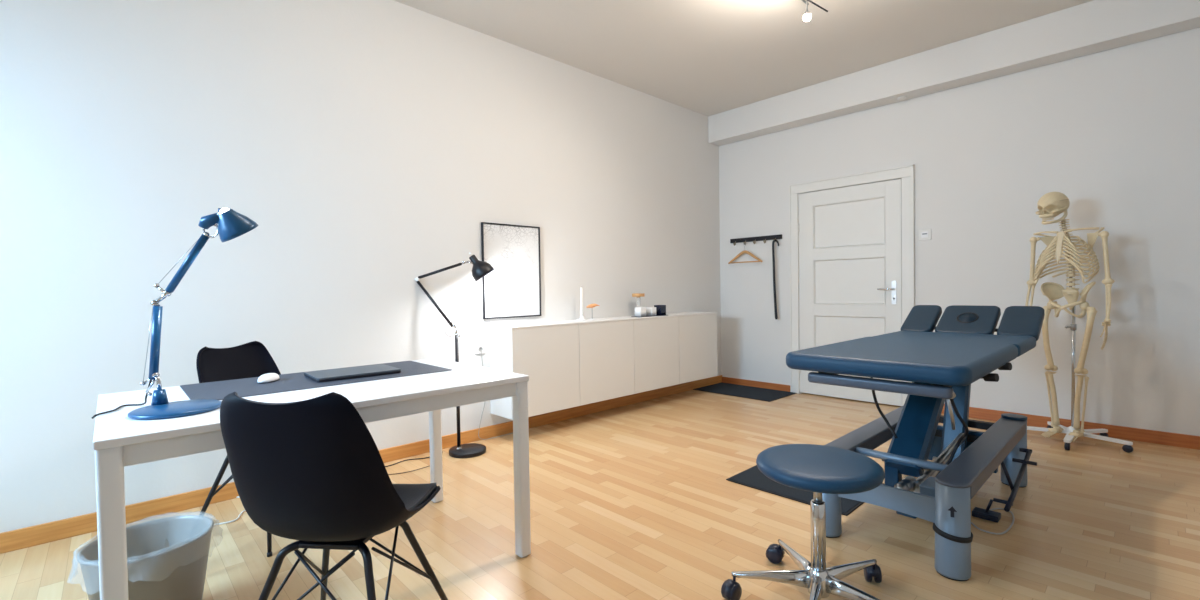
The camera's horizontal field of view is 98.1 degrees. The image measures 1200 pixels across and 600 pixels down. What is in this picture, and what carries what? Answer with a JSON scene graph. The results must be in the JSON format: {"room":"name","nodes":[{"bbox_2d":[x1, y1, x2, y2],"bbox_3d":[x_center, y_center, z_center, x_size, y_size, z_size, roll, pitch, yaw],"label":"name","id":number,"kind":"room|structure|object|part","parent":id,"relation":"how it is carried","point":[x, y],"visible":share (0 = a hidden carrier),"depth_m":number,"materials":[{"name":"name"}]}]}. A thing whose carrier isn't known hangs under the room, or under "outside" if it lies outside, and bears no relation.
{"room":"examination room","nodes":[
{"label":"examination room","id":0,"kind":"room"},
{"bbox_2d":[0,0,720,532],"bbox_3d":[-1.088,-0.462,3.777,7.000,2.975,0.250,-2,2,-43],"label":"wall","id":1,"kind":"structure","parent":0,"point":[369,145],"depth_m":2.96,"materials":[{"name":"paint"}]},
{"bbox_2d":[0,375,721,553],"bbox_3d":[-0.974,0.982,3.711,6.500,0.086,0.016,-2,2,-43],"label":"baseboard","id":2,"kind":"structure","parent":1,"relation":"attached to","point":[17,539],"depth_m":2.74,"materials":[{"name":"brown wood"}]},
{"bbox_2d":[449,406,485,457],"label":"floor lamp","id":3,"kind":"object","parent":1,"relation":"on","point":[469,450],"depth_m":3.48,"materials":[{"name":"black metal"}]},
{"bbox_3d":[-1.445,1.037,3.148,1.042,0.015,0.077,-2,2,-43],"label":"cord","id":4,"kind":"part","parent":3,"relation":"part of","materials":[{"name":"black plastic"}]},
{"bbox_2d":[475,337,484,353],"bbox_3d":[-0.876,0.332,3.801,0.082,0.120,0.012,-2,2,-43],"label":"wall outlet","id":5,"kind":"object","parent":1,"relation":"attached to","point":[479,341],"visible":1,"depth_m":3.79,"materials":[{"name":"white plastic"}]},
{"bbox_2d":[478,351,511,439],"bbox_3d":[-0.754,0.688,3.874,0.339,0.658,0.038,-2,1,-37],"label":"cable","id":6,"kind":"object","parent":1,"relation":"attached to","point":[481,351],"visible":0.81,"depth_m":3.80,"materials":[{"name":"white plastic"}]},
{"bbox_2d":[481,222,540,318],"bbox_3d":[-0.669,-0.220,3.984,0.520,0.710,0.022,-2,2,-43],"label":"framed print","id":7,"kind":"object","parent":1,"relation":"attached to","point":[512,289],"visible":0.97,"depth_m":3.98,"materials":[{"name":"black paper"}]},
{"bbox_2d":[489,324,579,419],"bbox_3d":[-0.489,0.515,3.968,0.622,0.642,0.299,-2,2,-43],"label":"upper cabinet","id":8,"kind":"object","parent":1,"relation":"attached to","point":[549,355],"visible":0.77,"depth_m":3.83,"materials":[{"name":"white paint"}]},
{"bbox_2d":[489,312,716,328],"bbox_3d":[0.192,0.163,4.605,2.507,0.012,0.303,-2,2,-43],"label":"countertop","id":9,"kind":"structure","parent":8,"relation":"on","point":[608,319],"depth_m":4.22,"materials":[{"name":"white wood"}]},
{"bbox_2d":[577,287,587,319],"bbox_3d":[-0.152,0.026,4.353,0.090,0.282,0.090,-2,2,-43],"label":"candlestick","id":10,"kind":"object","parent":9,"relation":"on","point":[581,288],"visible":0.98,"depth_m":4.34,"materials":[{"name":"white ceramic"}]},
{"bbox_2d":[580,287,583,315],"bbox_3d":[-0.152,0.013,4.352,0.026,0.236,0.026,-2,2,-43],"label":"candle","id":11,"kind":"object","parent":10,"relation":"on","point":[581,289],"depth_m":4.34,"materials":[{"name":"white wax"}]},
{"bbox_2d":[586,304,599,319],"bbox_3d":[-0.060,0.098,4.391,0.096,0.134,0.074,0,2,38],"label":"bird","id":12,"kind":"object","parent":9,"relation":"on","point":[590,305],"visible":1,"depth_m":4.38},
{"bbox_2d":[632,293,644,297],"bbox_3d":[0.355,0.044,4.803,0.116,0.211,0.116,-2,2,-43],"label":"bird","id":13,"kind":"object","parent":9,"relation":"on","point":[638,295],"visible":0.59,"depth_m":4.75,"materials":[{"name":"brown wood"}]},
{"bbox_3d":[0.463,0.146,4.795,0.400,0.005,0.110,-2,2,-43],"label":"tray","id":14,"kind":"object","parent":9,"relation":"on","visible":0},
{"bbox_2d":[635,307,645,316],"bbox_3d":[0.364,0.107,4.701,0.075,0.080,0.075,-2,2,-43],"label":"tealight holder","id":15,"kind":"object","parent":14,"relation":"on","point":[639,311],"visible":1,"depth_m":4.67,"materials":[{"name":"white glass"}]},
{"bbox_2d":[646,307,655,315],"bbox_3d":[0.473,0.105,4.804,0.070,0.075,0.070,-2,2,-43],"label":"tealight holder","id":16,"kind":"object","parent":14,"relation":"on","point":[650,311],"visible":1,"depth_m":4.78,"materials":[{"name":"grey glass"}]},
{"bbox_2d":[654,305,665,314],"bbox_3d":[0.564,0.094,4.890,0.082,0.092,0.082,-2,2,-43],"label":"tealight holder","id":17,"kind":"object","parent":14,"relation":"on","point":[660,309],"visible":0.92,"depth_m":4.86,"materials":[{"name":"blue glass"}]},
{"bbox_2d":[579,320,634,405],"bbox_3d":[-0.034,0.499,4.397,0.626,0.642,0.299,-2,2,-43],"label":"upper cabinet","id":18,"kind":"object","parent":1,"relation":"attached to","point":[606,349],"visible":0.74,"depth_m":4.27,"materials":[{"name":"white paint"}]},
{"bbox_2d":[634,316,678,393],"bbox_3d":[0.421,0.483,4.825,0.623,0.642,0.299,-2,2,-43],"label":"upper cabinet","id":19,"kind":"object","parent":1,"relation":"attached to","point":[656,340],"visible":0.73,"depth_m":4.70,"materials":[{"name":"white paint"}]},
{"bbox_2d":[679,313,717,383],"bbox_3d":[0.878,0.467,5.255,0.630,0.642,0.299,-2,2,-43],"label":"upper cabinet","id":20,"kind":"object","parent":1,"relation":"attached to","point":[697,333],"visible":0.72,"depth_m":5.13,"materials":[{"name":"white paint"}]},
{"bbox_2d":[414,252,493,361],"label":"floor lamp","id":21,"kind":"object","parent":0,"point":[481,269],"depth_m":3.46,"materials":[{"name":"black metal"}]},
{"bbox_3d":[-1.101,0.027,3.476,0.242,0.317,0.019,-1,1,0],"label":"arm","id":22,"kind":"part","parent":21,"relation":"part of","materials":[{"name":"black metal"}]},
{"bbox_3d":[-1.069,-0.195,3.472,0.291,0.106,0.019,-1,1,0],"label":"arm","id":23,"kind":"part","parent":21,"relation":"part of","materials":[{"name":"black metal"}]},
{"bbox_3d":[-0.987,0.197,3.483,0.110,0.105,0.024,-1,1,7],"label":"tension handle","id":24,"kind":"part","parent":21,"relation":"part of","materials":[{"name":"silver metal"}]},
{"bbox_3d":[-0.784,-0.213,3.485,0.156,0.182,0.152,-2,2,-43],"label":"lamp shade","id":25,"kind":"part","parent":21,"relation":"part of","materials":[{"name":"black metal"}]},
{"bbox_2d":[0,390,1199,599],"bbox_3d":[0.702,1.096,1.935,7.000,0.120,5.400,-2,2,-43],"label":"floor","id":26,"kind":"structure","parent":0,"point":[636,501],"depth_m":2.35,"materials":[{"name":"brown wood"}]},
{"bbox_2d":[77,515,213,599],"bbox_3d":[-1.452,0.913,1.687,0.378,0.323,0.375,-2,2,-43],"label":"waste bin","id":27,"kind":"object","parent":26,"relation":"on","point":[167,558],"visible":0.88,"depth_m":1.66,"materials":[{"name":"plastic"}]},
{"bbox_2d":[214,496,244,524],"bbox_3d":[-1.822,1.037,2.617,0.169,0.047,0.736,-1,1,6],"label":"cable","id":28,"kind":"object","parent":26,"relation":"on","point":[237,496],"visible":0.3,"depth_m":2.49,"materials":[{"name":"white plastic"}]},
{"bbox_2d":[196,341,280,556],"bbox_3d":[-1.541,0.633,2.443,0.522,0.855,0.490,-1,1,16],"label":"shell chair","id":29,"kind":"object","parent":26,"relation":"on","point":[252,359],"visible":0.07,"depth_m":2.48,"materials":[{"name":"plastic"}]},
{"bbox_3d":[-1.687,0.856,2.346,0.291,0.415,0.031,-2,1,-31],"label":"leg","id":30,"kind":"part","parent":29,"relation":"part of","materials":[{"name":"black metal"}]},
{"bbox_3d":[-1.447,0.854,2.278,0.031,0.415,0.291,-2,1,-27],"label":"leg","id":31,"kind":"part","parent":29,"relation":"part of","materials":[{"name":"black metal"}]},
{"bbox_2d":[93,358,530,599],"bbox_3d":[-1.031,0.692,1.995,1.276,0.740,0.832,-2,2,-43],"label":"desk","id":32,"kind":"object","parent":26,"relation":"on","point":[120,441],"visible":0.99,"depth_m":1.73,"materials":[{"name":"white wood"}]},
{"bbox_3d":[-1.209,0.717,1.295,0.051,0.712,0.051,-2,2,-43],"label":"leg","id":33,"kind":"part","parent":32,"relation":"part of","materials":[{"name":"white metal"}]},
{"bbox_2d":[91,208,257,419],"bbox_3d":[-1.282,0.031,1.558,0.437,0.621,0.222,-1,1,-6],"label":"desk lamp","id":34,"kind":"object","parent":32,"relation":"on","point":[230,224],"visible":0.98,"depth_m":1.59,"materials":[{"name":"blue metal"}]},
{"bbox_3d":[-1.466,0.292,1.597,0.138,0.103,0.120,-2,2,-43],"label":"cord","id":35,"kind":"part","parent":34,"relation":"part of","materials":[{"name":"black plastic"}]},
{"bbox_3d":[-1.367,0.131,1.601,0.045,0.226,0.023,-1,1,0],"label":"arm","id":36,"kind":"part","parent":34,"relation":"part of","materials":[{"name":"blue metal"}]},
{"bbox_3d":[-1.358,0.298,1.605,0.042,0.043,0.042,-2,2,-43],"label":"post","id":37,"kind":"part","parent":34,"relation":"part of","materials":[{"name":"blue metal"}]},
{"bbox_3d":[-1.265,-0.113,1.596,0.135,0.179,0.021,-1,1,0],"label":"arm","id":38,"kind":"part","parent":34,"relation":"part of","materials":[{"name":"blue metal"}]},
{"bbox_3d":[-1.149,-0.266,1.597,0.033,0.033,0.031,-2,2,-43],"label":"bulb","id":39,"kind":"part","parent":34,"relation":"part of","materials":[{"name":"white glass"}]},
{"bbox_3d":[-1.130,-0.230,1.625,0.105,0.104,0.111,-2,2,-43],"label":"lamp shade","id":40,"kind":"part","parent":34,"relation":"part of","materials":[{"name":"blue metal"}]},
{"bbox_2d":[180,361,451,399],"bbox_3d":[-1.131,0.319,2.145,0.905,0.003,0.450,-2,2,-43],"label":"desk mat","id":41,"kind":"object","parent":32,"relation":"on","point":[246,387],"visible":0.72,"depth_m":2.00,"materials":[{"name":"leather"}]},
{"bbox_2d":[257,373,279,382],"bbox_3d":[-1.312,0.307,2.060,0.062,0.030,0.110,-1,1,-5],"label":"computer mouse","id":42,"kind":"object","parent":41,"relation":"on","point":[269,377],"visible":1,"depth_m":2.03,"materials":[{"name":"white plastic"}]},
{"bbox_2d":[304,364,400,381],"bbox_3d":[-1.042,0.306,2.197,0.324,0.017,0.230,-2,2,-42],"label":"laptop","id":43,"kind":"object","parent":41,"relation":"on","point":[379,369],"visible":1,"depth_m":2.15,"materials":[{"name":"black plastic"}]},
{"bbox_3d":[-0.852,0.683,2.694,0.051,0.712,0.051,-2,2,-43],"label":"leg","id":44,"kind":"part","parent":32,"relation":"part of","materials":[{"name":"white metal"}]},
{"bbox_3d":[-0.321,0.686,2.131,0.051,0.712,0.051,-2,2,-43],"label":"leg","id":45,"kind":"part","parent":32,"relation":"part of","materials":[{"name":"white metal"}]},
{"bbox_2d":[220,392,447,599],"bbox_3d":[-0.725,0.641,1.474,0.490,0.855,0.522,-1,1,6],"label":"shell chair","id":46,"kind":"object","parent":26,"relation":"on","point":[311,472],"visible":1,"depth_m":1.27,"materials":[{"name":"plastic"}]},
{"bbox_3d":[-0.871,0.864,1.377,0.291,0.415,0.031,-2,1,-37],"label":"leg","id":47,"kind":"part","parent":46,"relation":"part of","materials":[{"name":"black metal"}]},
{"bbox_3d":[-0.847,0.858,1.625,0.031,0.415,0.291,-2,2,-41],"label":"leg","id":48,"kind":"part","parent":46,"relation":"part of","materials":[{"name":"black metal"}]},
{"bbox_3d":[-0.724,0.655,1.483,0.170,0.030,0.170,-1,1,6],"label":"mounting plate","id":49,"kind":"part","parent":46,"relation":"part of","materials":[{"name":"black metal"}]},
{"bbox_3d":[-0.595,0.860,1.349,0.031,0.415,0.291,-2,2,-41],"label":"leg","id":50,"kind":"part","parent":46,"relation":"part of","materials":[{"name":"black metal"}]},
{"bbox_2d":[393,483,436,509],"bbox_3d":[-0.722,0.571,1.514,0.407,0.132,0.439,-1,1,6],"label":"seat cushion","id":51,"kind":"object","parent":46,"relation":"on","point":[414,496],"depth_m":1.60,"materials":[{"name":"leather"}]},
{"bbox_3d":[-0.570,0.854,1.597,0.291,0.415,0.031,-2,1,-37],"label":"leg","id":52,"kind":"part","parent":46,"relation":"part of","materials":[{"name":"black metal"}]},
{"bbox_2d":[693,382,795,401],"bbox_3d":[1.492,0.947,5.410,0.540,0.007,0.887,-2,2,-43],"label":"floor mat","id":53,"kind":"object","parent":26,"relation":"on","point":[763,394],"visible":1,"depth_m":5.36,"materials":[{"name":"black rubber"}]},
{"bbox_2d":[721,444,884,599],"bbox_3d":[0.761,0.786,1.754,0.619,0.506,0.604,-2,2,-43],"label":"stool","id":54,"kind":"object","parent":26,"relation":"on","point":[817,469],"visible":1,"depth_m":1.75,"materials":[{"name":"leather"}]},
{"bbox_3d":[0.587,0.952,1.798,0.257,0.053,0.038,-1,1,11],"label":"arm","id":55,"kind":"part","parent":54,"relation":"part of","materials":[{"name":"silver metal"}]},
{"bbox_3d":[0.723,0.947,1.927,0.038,0.053,0.257,-1,1,-7],"label":"arm","id":56,"kind":"part","parent":54,"relation":"part of","materials":[{"name":"silver metal"}]},
{"bbox_3d":[0.667,0.954,1.630,0.038,0.053,0.257,0,1,29],"label":"arm","id":57,"kind":"part","parent":54,"relation":"part of","materials":[{"name":"silver metal"}]},
{"bbox_3d":[0.737,0.560,1.761,0.400,0.054,0.400,-2,2,-43],"label":"seat","id":58,"kind":"part","parent":54,"relation":"part of","materials":[{"name":"leather"}]},
{"bbox_3d":[0.886,0.947,1.837,0.257,0.053,0.038,-1,1,-25],"label":"arm","id":59,"kind":"part","parent":54,"relation":"part of","materials":[{"name":"silver metal"}]},
{"bbox_3d":[0.852,0.951,1.654,0.038,0.053,0.257,-2,2,-43],"label":"arm","id":60,"kind":"part","parent":54,"relation":"part of","materials":[{"name":"silver metal"}]},
{"bbox_2d":[726,465,883,515],"bbox_3d":[1.132,1.005,2.875,0.540,0.007,0.660,-2,2,-43],"label":"floor mat","id":61,"kind":"object","parent":26,"relation":"on","point":[752,477],"visible":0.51,"depth_m":2.78,"materials":[{"name":"black rubber"}]},
{"bbox_2d":[786,305,1044,580],"bbox_3d":[1.661,0.532,2.573,1.798,0.951,0.689,-2,2,-43],"label":"table","id":62,"kind":"object","parent":26,"relation":"on","point":[940,366],"visible":0.92,"depth_m":2.24,"materials":[{"name":"leather"}]},
{"bbox_3d":[0.999,0.848,2.289,0.114,0.340,0.114,-2,2,-43],"label":"leg","id":63,"kind":"part","parent":62,"relation":"part of","materials":[{"name":"blue paint"}]},
{"bbox_3d":[1.454,0.686,2.716,1.367,0.068,0.112,-2,2,-43],"label":"rail","id":64,"kind":"part","parent":62,"relation":"part of","materials":[{"name":"grey metal"}]},
{"bbox_3d":[1.583,0.292,2.512,1.385,0.036,0.456,-2,2,-43],"label":"cushion frame","id":65,"kind":"part","parent":62,"relation":"part of","materials":[{"name":"metal"}]},
{"bbox_3d":[1.154,0.800,2.113,0.016,0.094,0.378,-2,2,-43],"label":"plate","id":66,"kind":"part","parent":62,"relation":"part of","materials":[{"name":"blue paint"}]},
{"bbox_2d":[786,337,1017,385],"bbox_3d":[1.343,0.245,2.290,0.964,0.070,0.662,-2,2,-43],"label":"cushion","id":67,"kind":"object","parent":62,"relation":"on","point":[934,362],"depth_m":2.04,"materials":[{"name":"leather"}]},
{"bbox_3d":[1.488,0.523,2.410,0.566,0.452,0.142,-2,2,-43],"label":"lifting arm","id":68,"kind":"part","parent":62,"relation":"part of","materials":[{"name":"blue paint"}]},
{"bbox_2d":[900,305,941,331],"bbox_3d":[2.018,0.129,3.266,0.308,0.187,0.166,-2,2,-43],"label":"cushion","id":69,"kind":"object","parent":62,"relation":"on","point":[921,318],"depth_m":3.24,"materials":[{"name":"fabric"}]},
{"bbox_3d":[1.266,0.396,1.884,0.037,0.171,0.120,0,1,33],"label":"release lever","id":70,"kind":"part","parent":62,"relation":"part of","materials":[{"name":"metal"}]},
{"bbox_3d":[1.320,0.850,1.948,0.114,0.340,0.114,-2,2,-43],"label":"leg","id":71,"kind":"part","parent":62,"relation":"part of","materials":[{"name":"blue paint"}]},
{"bbox_2d":[872,331,1035,356],"bbox_3d":[1.891,0.228,2.806,0.521,0.063,0.658,-2,2,-43],"label":"cushion","id":72,"kind":"object","parent":62,"relation":"on","point":[1024,341],"depth_m":2.77,"materials":[{"name":"leather"}]},
{"bbox_3d":[1.953,0.597,2.849,0.256,0.618,0.105,-2,2,-43],"label":"lifting arm","id":73,"kind":"part","parent":62,"relation":"part of","materials":[{"name":"blue paint"}]},
{"bbox_2d":[935,305,1000,334],"bbox_3d":[2.183,0.130,3.090,0.308,0.187,0.278,-2,2,-43],"label":"cushion","id":74,"kind":"object","parent":62,"relation":"on","point":[967,319],"depth_m":3.06,"materials":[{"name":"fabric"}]},
{"bbox_3d":[1.774,0.688,2.375,1.367,0.068,0.112,-2,2,-43],"label":"rail","id":75,"kind":"part","parent":62,"relation":"part of","materials":[{"name":"grey metal"}]},
{"bbox_3d":[1.480,0.297,2.030,0.034,0.036,0.121,-2,1,-33],"label":"adjusting knob","id":76,"kind":"part","parent":62,"relation":"part of","materials":[{"name":"black plastic"}]},
{"bbox_3d":[1.676,0.278,2.215,0.034,0.036,0.121,-2,1,-33],"label":"adjusting knob","id":77,"kind":"part","parent":62,"relation":"part of","materials":[{"name":"black plastic"}]},
{"bbox_3d":[2.233,0.818,2.808,0.114,0.340,0.114,-2,2,-43],"label":"leg","id":78,"kind":"part","parent":62,"relation":"part of","materials":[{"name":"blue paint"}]},
{"bbox_2d":[997,306,1044,340],"bbox_3d":[2.353,0.132,2.909,0.308,0.187,0.178,-2,2,-43],"label":"cushion","id":79,"kind":"object","parent":62,"relation":"on","point":[1016,320],"depth_m":2.89,"materials":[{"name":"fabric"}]},
{"bbox_2d":[971,508,1014,534],"bbox_3d":[1.793,1.002,2.362,0.370,0.016,0.176,-1,1,-21],"label":"power cable","id":80,"kind":"object","parent":26,"relation":"on","point":[1013,520],"visible":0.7,"depth_m":2.31,"materials":[{"name":"grey rubber"}]},
{"bbox_2d":[1027,306,1133,452],"bbox_3d":[3.228,0.468,3.520,0.511,0.990,0.541,-1,1,-6],"label":"stand","id":81,"kind":"object","parent":26,"relation":"on","point":[1103,435],"visible":0.66,"depth_m":3.53,"materials":[{"name":"silver metal"}]},
{"bbox_3d":[3.089,0.902,3.630,0.280,0.018,0.044,0,1,30],"label":"stand arm","id":82,"kind":"part","parent":81,"relation":"part of","materials":[{"name":"white plastic"}]},
{"bbox_3d":[3.256,0.899,3.684,0.044,0.018,0.235,-1,1,12],"label":"stand arm","id":83,"kind":"part","parent":81,"relation":"part of","materials":[{"name":"white plastic"}]},
{"bbox_3d":[3.111,0.906,3.441,0.281,0.018,0.045,-2,2,-43],"label":"stand arm","id":84,"kind":"part","parent":81,"relation":"part of","materials":[{"name":"white plastic"}]},
{"bbox_2d":[1025,192,1114,441],"bbox_3d":[3.119,0.098,3.489,0.247,1.656,0.479,-2,1,-32],"label":"skeleton","id":85,"kind":"object","parent":81,"relation":"on","point":[1051,204],"visible":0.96,"depth_m":3.47,"materials":[{"name":"plastic"}]},
{"bbox_3d":[3.112,-0.386,3.630,0.144,0.168,0.042,0,1,22],"label":"shoulder blade","id":86,"kind":"part","parent":85,"relation":"part of","materials":[{"name":"plastic"}]},
{"bbox_3d":[3.225,-0.383,3.379,0.042,0.168,0.144,0,1,19],"label":"shoulder blade","id":87,"kind":"part","parent":85,"relation":"part of","materials":[{"name":"plastic"}]},
{"bbox_3d":[3.200,0.183,3.539,0.066,0.040,0.031,-1,1,13],"label":"clamp knob","id":88,"kind":"part","parent":81,"relation":"part of","materials":[{"name":"metal"}]},
{"bbox_3d":[3.364,0.899,3.565,0.235,0.018,0.044,-1,1,-6],"label":"stand arm","id":89,"kind":"part","parent":81,"relation":"part of","materials":[{"name":"white plastic"}]},
{"bbox_3d":[3.293,0.904,3.404,0.044,0.018,0.280,-1,1,-24],"label":"stand arm","id":90,"kind":"part","parent":81,"relation":"part of","materials":[{"name":"white plastic"}]},
{"bbox_2d":[394,0,1092,115],"bbox_3d":[0.653,-1.998,1.871,7.000,0.120,5.400,-2,2,-43],"label":"ceiling","id":91,"kind":"structure","parent":0,"point":[705,57],"depth_m":3.87,"materials":[{"name":"paint"}]},
{"bbox_2d":[801,0,827,21],"bbox_3d":[1.175,-1.866,3.209,0.622,0.216,0.109,-2,1,-34],"label":"ceiling spotlight","id":92,"kind":"object","parent":91,"relation":"attached to","point":[807,16],"visible":1,"depth_m":3.29,"materials":[{"name":"silver metal"}]},
{"bbox_3d":[1.360,-1.884,3.306,0.213,0.080,0.010,-1,1,-18],"label":"aim rod","id":93,"kind":"part","parent":92,"relation":"part of","materials":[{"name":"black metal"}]},
{"bbox_2d":[708,0,1199,145],"bbox_3d":[2.948,-1.872,4.032,0.204,0.293,4.900,-2,2,-43],"label":"beam","id":94,"kind":"structure","parent":91,"relation":"attached to","point":[1094,26],"depth_m":4.00,"materials":[{"name":"paint"}]},
{"bbox_2d":[719,27,1199,435],"bbox_3d":[3.220,-0.537,4.125,0.250,2.975,5.150,-2,2,-43],"label":"wall","id":95,"kind":"structure","parent":0,"point":[1115,131],"depth_m":3.88,"materials":[{"name":"paint"}]},
{"bbox_2d":[730,234,781,245],"bbox_3d":[1.648,-0.635,5.560,0.064,0.081,0.606,-2,2,-43],"label":"rail","id":96,"kind":"object","parent":95,"relation":"attached to","point":[770,237],"visible":1,"depth_m":5.55,"materials":[{"name":"black metal"}]},
{"bbox_2d":[728,243,762,263],"bbox_3d":[1.567,-0.509,5.631,0.018,0.223,0.419,-2,2,-43],"label":"hanger","id":97,"kind":"object","parent":96,"relation":"hanging from","point":[744,251],"visible":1,"depth_m":5.62,"materials":[{"name":"wood"}]},
{"bbox_2d":[772,239,778,318],"bbox_3d":[1.816,-0.211,5.370,0.027,0.825,0.078,-2,2,-43],"label":"shoehorn","id":98,"kind":"object","parent":96,"relation":"hanging from","point":[773,252],"visible":1,"depth_m":5.37,"materials":[{"name":"black metal"}]},
{"bbox_2d":[798,179,901,405],"bbox_3d":[2.319,-0.063,4.903,0.099,1.999,0.936,-2,2,-43],"label":"door","id":99,"kind":"structure","parent":95,"relation":"in","point":[850,238],"depth_m":4.89,"materials":[{"name":"paint"}]},
{"bbox_3d":[2.335,-0.715,4.898,0.039,0.430,0.658,-2,2,-43],"label":"panel","id":100,"kind":"part","parent":99,"relation":"part of","materials":[{"name":"paint"}]},
{"bbox_3d":[2.343,-0.175,4.910,0.039,0.437,0.658,-2,2,-43],"label":"panel","id":101,"kind":"part","parent":99,"relation":"part of","materials":[{"name":"paint"}]},
{"bbox_3d":[2.353,0.430,4.922,0.039,0.565,0.658,-2,2,-43],"label":"panel","id":102,"kind":"part","parent":99,"relation":"part of","materials":[{"name":"paint"}]},
{"bbox_3d":[2.544,-0.096,4.629,0.053,0.022,0.135,-2,2,-43],"label":"lever","id":103,"kind":"part","parent":99,"relation":"part of","materials":[{"name":"silver metal"}]},
{"bbox_3d":[2.604,-0.065,4.608,0.007,0.210,0.042,-2,2,-43],"label":"handle plate","id":104,"kind":"part","parent":99,"relation":"part of","materials":[{"name":"silver metal"}]},
{"bbox_2d":[789,165,914,405],"bbox_3d":[2.366,-0.109,4.932,0.148,2.112,1.124,-2,2,-43],"label":"door frame","id":105,"kind":"structure","parent":95,"relation":"attached to","point":[906,173],"depth_m":4.80,"materials":[{"name":"paint"}]},
{"bbox_2d":[919,229,930,240],"bbox_3d":[2.760,-0.554,4.419,0.014,0.092,0.092,-2,2,-43],"label":"wall switch","id":106,"kind":"object","parent":95,"relation":"attached to","point":[925,234],"visible":1,"depth_m":4.42,"materials":[{"name":"plastic"}]},
{"bbox_2d":[722,377,1199,449],"bbox_3d":[3.066,0.910,4.149,0.016,0.086,4.884,-2,2,-43],"label":"baseboard","id":107,"kind":"structure","parent":95,"relation":"attached to","point":[1121,432],"depth_m":3.67,"materials":[{"name":"brown wood"}]}
]}

